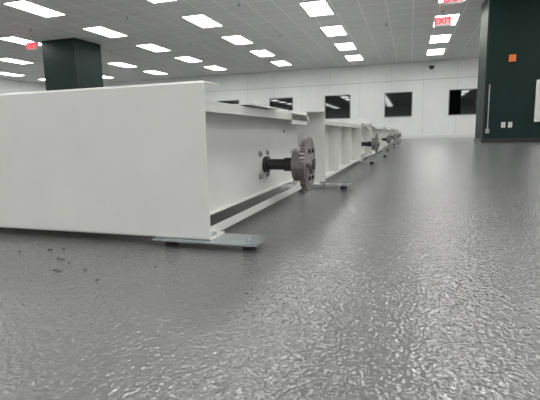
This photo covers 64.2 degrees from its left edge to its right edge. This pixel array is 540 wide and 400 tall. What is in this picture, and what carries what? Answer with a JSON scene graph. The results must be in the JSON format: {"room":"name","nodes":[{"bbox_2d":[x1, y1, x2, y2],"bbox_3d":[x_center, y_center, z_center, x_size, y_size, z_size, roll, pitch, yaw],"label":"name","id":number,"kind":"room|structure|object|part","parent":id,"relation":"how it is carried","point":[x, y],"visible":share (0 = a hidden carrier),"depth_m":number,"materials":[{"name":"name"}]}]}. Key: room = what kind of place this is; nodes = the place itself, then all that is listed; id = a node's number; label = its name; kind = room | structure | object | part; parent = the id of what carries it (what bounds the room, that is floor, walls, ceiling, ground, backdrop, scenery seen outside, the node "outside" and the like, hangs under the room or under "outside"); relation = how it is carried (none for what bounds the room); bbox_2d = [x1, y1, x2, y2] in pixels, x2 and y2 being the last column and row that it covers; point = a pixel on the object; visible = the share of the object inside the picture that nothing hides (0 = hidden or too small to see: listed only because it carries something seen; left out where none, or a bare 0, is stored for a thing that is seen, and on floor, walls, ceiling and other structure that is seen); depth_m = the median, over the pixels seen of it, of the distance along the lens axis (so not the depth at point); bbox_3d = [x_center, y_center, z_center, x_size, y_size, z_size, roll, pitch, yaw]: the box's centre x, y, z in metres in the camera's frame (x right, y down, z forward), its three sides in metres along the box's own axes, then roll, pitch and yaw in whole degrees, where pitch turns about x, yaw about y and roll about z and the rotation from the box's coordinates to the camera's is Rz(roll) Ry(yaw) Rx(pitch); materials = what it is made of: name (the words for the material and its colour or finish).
{"room":"factory floor","nodes":[
{"label":"factory floor","id":0,"kind":"room"},
{"bbox_2d":[0,79,45,93],"bbox_3d":[-17.235,-2.303,8.541,0.150,3.280,34.200,2,9,18],"label":"wall","id":1,"kind":"structure","parent":0,"point":[6,86],"depth_m":21.81,"materials":[{"name":"white paint"}]},
{"bbox_2d":[0,78,44,91],"bbox_3d":[-17.157,-2.361,8.485,0.030,3.150,34.160,2,9,18],"label":"trim","id":2,"kind":"structure","parent":1,"relation":"attached to","point":[0,78],"depth_m":22.03,"materials":[{"name":"grey metal"}]},
{"bbox_2d":[0,0,484,83],"bbox_3d":[-3.874,-3.603,3.987,28.000,0.100,34.200,2,9,18],"label":"ceiling","id":3,"kind":"structure","parent":0,"point":[409,29],"depth_m":12.72,"materials":[{"name":"tile"}]},
{"bbox_2d":[0,72,25,75],"bbox_3d":[-11.880,-5.738,19.611,0.616,0.020,1.226,2,9,18],"label":"ceiling light","id":4,"kind":"object","parent":3,"relation":"in","point":[3,73],"depth_m":19.69,"materials":[{"name":"white plastic"}]},
{"bbox_2d":[0,58,33,63],"bbox_3d":[-9.723,-5.295,16.385,0.616,0.020,1.226,2,9,18],"label":"ceiling light","id":5,"kind":"object","parent":3,"relation":"attached to","point":[2,59],"depth_m":16.45,"materials":[{"name":"white plastic"}]},
{"bbox_2d":[0,36,41,45],"bbox_3d":[-7.567,-4.853,13.159,0.616,0.020,1.226,2,9,18],"label":"ceiling light","id":6,"kind":"object","parent":3,"relation":"attached to","point":[14,39],"depth_m":12.99,"materials":[{"name":"white plastic"}]},
{"bbox_2d":[26,36,38,50],"bbox_3d":[-6.961,-4.593,12.598,0.408,0.390,0.100,2,9,18],"label":"exit sign","id":7,"kind":"object","parent":3,"relation":"hanging from","point":[30,46],"visible":1,"depth_m":12.57,"materials":[{"name":"red plastic"}]},
{"bbox_2d":[2,0,65,17],"bbox_3d":[-5.410,-4.410,9.932,0.616,0.020,1.226,2,9,18],"label":"ceiling light","id":8,"kind":"object","parent":3,"relation":"attached to","point":[25,5],"depth_m":9.87,"materials":[{"name":"white plastic"}]},
{"bbox_2d":[82,26,127,37],"bbox_3d":[-4.664,-4.772,12.227,0.616,0.020,1.226,2,9,18],"label":"ceiling light","id":9,"kind":"object","parent":3,"relation":"attached to","point":[101,30],"depth_m":12.15,"materials":[{"name":"white plastic"}]},
{"bbox_2d":[107,62,137,67],"bbox_3d":[-6.073,-5.578,17.747,0.616,0.020,1.226,2,9,18],"label":"ceiling light","id":10,"kind":"object","parent":3,"relation":"attached to","point":[121,64],"depth_m":17.66,"materials":[{"name":"white plastic"}]},
{"bbox_2d":[135,43,171,51],"bbox_3d":[-3.917,-5.135,14.521,0.616,0.020,1.226,2,9,18],"label":"ceiling light","id":11,"kind":"object","parent":3,"relation":"attached to","point":[152,47],"depth_m":14.45,"materials":[{"name":"white plastic"}]},
{"bbox_2d":[143,70,167,74],"bbox_3d":[-5.327,-5.941,20.042,0.616,0.020,1.226,2,9,18],"label":"ceiling light","id":12,"kind":"object","parent":3,"relation":"in","point":[150,71],"depth_m":20.01,"materials":[{"name":"white plastic"}]},
{"bbox_2d":[148,0,176,2],"bbox_3d":[-2.507,-4.330,9.000,0.616,0.020,1.226,2,9,18],"label":"ceiling light","id":13,"kind":"object","parent":3,"relation":"attached to","point":[153,1],"depth_m":9.52,"materials":[{"name":"white plastic"}]},
{"bbox_2d":[174,56,202,62],"bbox_3d":[-3.170,-5.498,16.816,0.616,0.020,1.226,2,9,18],"label":"ceiling light","id":14,"kind":"object","parent":3,"relation":"attached to","point":[189,59],"depth_m":16.80,"materials":[{"name":"white plastic"}]},
{"bbox_2d":[181,14,222,27],"bbox_3d":[-1.760,-4.692,11.295,0.616,0.020,1.226,2,9,18],"label":"ceiling light","id":15,"kind":"object","parent":3,"relation":"attached to","point":[201,20],"depth_m":11.22,"materials":[{"name":"white plastic"}]},
{"bbox_2d":[203,65,226,70],"bbox_3d":[-2.424,-5.861,19.110,0.616,0.020,1.226,2,9,18],"label":"ceiling light","id":16,"kind":"object","parent":3,"relation":"in","point":[215,68],"depth_m":19.14,"materials":[{"name":"white plastic"}]},
{"bbox_2d":[221,35,252,44],"bbox_3d":[-1.014,-5.055,13.589,0.616,0.020,1.226,2,9,18],"label":"ceiling light","id":17,"kind":"object","parent":3,"relation":"attached to","point":[235,39],"depth_m":13.52,"materials":[{"name":"white plastic"}]},
{"bbox_2d":[249,49,275,56],"bbox_3d":[-0.267,-5.418,15.884,0.616,0.020,1.226,2,9,18],"label":"ceiling light","id":18,"kind":"object","parent":3,"relation":"attached to","point":[261,53],"depth_m":15.88,"materials":[{"name":"white plastic"}]},
{"bbox_2d":[270,60,291,65],"bbox_3d":[0.479,-5.780,18.178,0.616,0.020,1.226,2,9,18],"label":"ceiling light","id":19,"kind":"object","parent":3,"relation":"in","point":[279,63],"depth_m":18.20,"materials":[{"name":"white plastic"}]},
{"bbox_2d":[299,0,333,16],"bbox_3d":[1.143,-4.612,10.363,0.616,0.020,1.226,2,9,18],"label":"ceiling light","id":20,"kind":"object","parent":3,"relation":"in","point":[317,7],"depth_m":10.32,"materials":[{"name":"white plastic"}]},
{"bbox_2d":[320,25,347,36],"bbox_3d":[1.889,-4.975,12.657,0.616,0.020,1.226,2,9,18],"label":"ceiling light","id":21,"kind":"object","parent":3,"relation":"in","point":[336,30],"depth_m":12.59,"materials":[{"name":"white plastic"}]},
{"bbox_2d":[334,42,356,50],"bbox_3d":[2.636,-5.338,14.952,0.616,0.020,1.226,2,9,18],"label":"ceiling light","id":22,"kind":"object","parent":3,"relation":"in","point":[348,45],"depth_m":14.92,"materials":[{"name":"white plastic"}]},
{"bbox_2d":[345,54,363,60],"bbox_3d":[3.382,-5.700,17.246,0.616,0.020,1.226,2,9,18],"label":"ceiling light","id":23,"kind":"object","parent":3,"relation":"in","point":[349,57],"depth_m":17.17,"materials":[{"name":"white plastic"}]},
{"bbox_2d":[427,48,445,54],"bbox_3d":[6.285,-5.620,16.314,0.616,0.020,1.226,2,9,18],"label":"ceiling light","id":24,"kind":"object","parent":3,"relation":"in","point":[439,51],"depth_m":16.24,"materials":[{"name":"white plastic"}]},
{"bbox_2d":[429,34,451,42],"bbox_3d":[5.539,-5.257,14.020,0.616,0.020,1.226,2,9,18],"label":"ceiling light","id":25,"kind":"object","parent":3,"relation":"in","point":[440,38],"depth_m":13.97,"materials":[{"name":"white plastic"}]},
{"bbox_2d":[434,10,451,26],"bbox_3d":[4.364,-4.573,10.831,0.408,0.370,0.100,2,9,18],"label":"exit sign","id":26,"kind":"object","parent":3,"relation":"hanging from","point":[439,21],"visible":1,"depth_m":10.81,"materials":[{"name":"white plastic"}]},
{"bbox_2d":[433,13,460,26],"bbox_3d":[4.792,-4.895,11.725,0.616,0.020,1.226,2,9,18],"label":"ceiling light","id":27,"kind":"object","parent":3,"relation":"in","point":[455,17],"depth_m":11.33,"materials":[{"name":"white plastic"}]},
{"bbox_2d":[443,0,463,4],"bbox_3d":[3.873,-4.311,9.065,0.408,0.340,0.100,2,9,18],"label":"exit sign","id":28,"kind":"object","parent":3,"relation":"hanging from","point":[445,2],"visible":1,"depth_m":9.07,"materials":[{"name":"red plastic"}]},
{"bbox_2d":[0,137,539,399],"bbox_3d":[-3.804,-0.262,4.493,28.000,0.100,34.200,2,9,18],"label":"floor","id":29,"kind":"structure","parent":0,"point":[418,278],"depth_m":0.76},
{"bbox_2d":[41,38,103,90],"bbox_3d":[-6.219,-3.330,13.806,1.290,3.280,1.190,2,9,18],"label":"square column","id":30,"kind":"structure","parent":29,"relation":"on","point":[69,63],"depth_m":13.19,"materials":[{"name":"green paint"}]},
{"bbox_2d":[18,248,155,279],"bbox_3d":[-0.465,0.144,1.010,0.419,0.001,0.134,4,10,31],"label":"crumbs","id":31,"kind":"object","parent":29,"relation":"on","point":[62,248],"visible":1,"depth_m":0.96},
{"bbox_2d":[0,81,358,249],"bbox_3d":[-1.302,-0.362,3.079,3.810,0.417,3.212,2,9,18],"label":"conveyor","id":32,"kind":"object","parent":29,"relation":"on","point":[155,160],"visible":1,"depth_m":1.19,"materials":[{"name":"white metal"}]},
{"bbox_3d":[-0.156,0.103,1.128,0.290,0.034,0.105,2,9,18],"label":"foot plate","id":33,"kind":"part","parent":32,"relation":"part of","materials":[{"name":"metal"}]},
{"bbox_3d":[-0.016,-0.166,1.669,0.069,0.353,1.225,2,9,18],"label":"rail","id":34,"kind":"part","parent":32,"relation":"part of","materials":[{"name":"white metal"}]},
{"bbox_3d":[0.281,-0.080,2.275,0.290,0.034,0.105,2,9,18],"label":"foot plate","id":35,"kind":"part","parent":32,"relation":"part of","materials":[{"name":"metal"}]},
{"bbox_3d":[0.528,-0.405,3.196,0.070,0.330,1.860,2,9,18],"label":"link rail","id":36,"kind":"part","parent":32,"relation":"part of","materials":[{"name":"white metal"}]},
{"bbox_2d":[329,119,386,163],"bbox_3d":[-0.308,-0.823,5.990,3.810,0.417,3.142,2,9,18],"label":"frame","id":37,"kind":"object","parent":29,"relation":"on","point":[366,138],"visible":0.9,"depth_m":4.50,"materials":[{"name":"white metal"}]},
{"bbox_3d":[0.978,-0.626,4.578,0.069,0.353,1.150,2,9,18],"label":"rail","id":38,"kind":"part","parent":37,"relation":"part of","materials":[{"name":"white metal"}]},
{"bbox_3d":[1.511,-0.860,6.074,0.070,0.330,1.860,2,9,18],"label":"link rail","id":39,"kind":"part","parent":37,"relation":"part of","materials":[{"name":"white metal"}]},
{"bbox_2d":[373,124,395,149],"bbox_3d":[0.631,-1.280,8.877,3.810,0.417,3.142,2,9,18],"label":"frame","id":40,"kind":"object","parent":29,"relation":"on","point":[385,140],"visible":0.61,"depth_m":7.98,"materials":[{"name":"white metal"}]},
{"bbox_3d":[2.451,-1.317,8.961,0.070,0.330,1.860,2,9,18],"label":"link rail","id":41,"kind":"part","parent":40,"relation":"part of","materials":[{"name":"white metal"}]},
{"bbox_2d":[386,127,398,144],"bbox_3d":[1.571,-1.736,11.764,3.810,0.417,3.142,2,9,18],"label":"frame","id":42,"kind":"object","parent":29,"relation":"on","point":[392,131],"visible":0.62,"depth_m":10.94,"materials":[{"name":"white metal"}]},
{"bbox_2d":[392,128,401,141],"bbox_3d":[2.510,-2.192,14.651,3.810,0.417,3.142,2,9,18],"label":"frame","id":43,"kind":"object","parent":29,"relation":"on","point":[396,131],"visible":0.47,"depth_m":13.73,"materials":[{"name":"white metal"}]},
{"bbox_2d":[474,0,539,142],"bbox_3d":[5.612,-3.003,10.008,1.290,3.280,1.190,2,9,18],"label":"square column","id":44,"kind":"structure","parent":29,"relation":"on","point":[507,27],"depth_m":9.54,"materials":[{"name":"green paint"}]},
{"bbox_2d":[485,85,489,132],"bbox_3d":[4.947,-2.058,9.736,0.070,1.080,0.050,2,9,18],"label":"conduit","id":45,"kind":"object","parent":44,"relation":"attached to","point":[487,129],"visible":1,"depth_m":9.74,"materials":[{"name":"grey metal"}]},
{"bbox_2d":[509,54,515,61],"bbox_3d":[5.321,-3.113,9.436,0.130,0.150,0.060,2,9,18],"label":"fire alarm strobe","id":46,"kind":"object","parent":44,"relation":"attached to","point":[512,58],"visible":1,"depth_m":9.42,"materials":[{"name":"orange plastic"}]},
{"bbox_2d":[534,80,539,121],"bbox_3d":[5.911,-2.167,9.391,0.200,0.900,0.065,2,9,18],"label":"electrical panel","id":47,"kind":"object","parent":44,"relation":"attached to","point":[537,96],"visible":1,"depth_m":9.39,"materials":[{"name":"white metal"}]},
{"bbox_2d":[104,59,478,135],"bbox_3d":[1.416,-4.486,20.391,28.000,3.280,0.150,2,9,18],"label":"wall","id":48,"kind":"structure","parent":0,"point":[433,97],"depth_m":19.23,"materials":[{"name":"white paint"}]},
{"bbox_2d":[217,100,239,103],"bbox_3d":[-2.054,-4.419,21.435,1.190,1.090,0.030,2,9,18],"label":"window","id":49,"kind":"structure","parent":48,"relation":"in","point":[222,101],"depth_m":21.32,"materials":[{"name":"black glass"}]},
{"bbox_2d":[269,97,292,109],"bbox_3d":[0.535,-4.348,20.604,1.190,1.090,0.030,2,9,18],"label":"window","id":50,"kind":"structure","parent":48,"relation":"in","point":[285,103],"depth_m":20.55,"materials":[{"name":"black glass"}]},
{"bbox_2d":[103,57,478,130],"bbox_3d":[1.387,-4.537,20.296,28.000,3.150,0.030,2,9,18],"label":"trim","id":51,"kind":"structure","parent":48,"relation":"attached to","point":[458,59],"depth_m":19.76,"materials":[{"name":"grey metal"}]},
{"bbox_2d":[325,94,350,118],"bbox_3d":[3.105,-4.277,19.779,1.190,1.090,0.030,2,9,18],"label":"window","id":52,"kind":"structure","parent":48,"relation":"in","point":[336,106],"depth_m":19.77,"materials":[{"name":"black glass"}]},
{"bbox_2d":[384,91,412,117],"bbox_3d":[5.656,-4.207,18.960,1.190,1.090,0.030,2,9,18],"label":"window","id":53,"kind":"structure","parent":48,"relation":"in","point":[396,104],"depth_m":18.96,"materials":[{"name":"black glass"}]},
{"bbox_2d":[399,135,474,138],"bbox_3d":[1.424,-2.912,20.549,28.000,0.120,0.015,2,9,18],"label":"baseboard","id":54,"kind":"structure","parent":48,"relation":"attached to","point":[425,136],"depth_m":18.64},
{"bbox_2d":[448,88,476,115],"bbox_3d":[8.169,-4.137,18.153,1.190,1.090,0.030,2,9,18],"label":"window","id":55,"kind":"structure","parent":48,"relation":"in","point":[460,101],"depth_m":18.16,"materials":[{"name":"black glass"}]}
]}

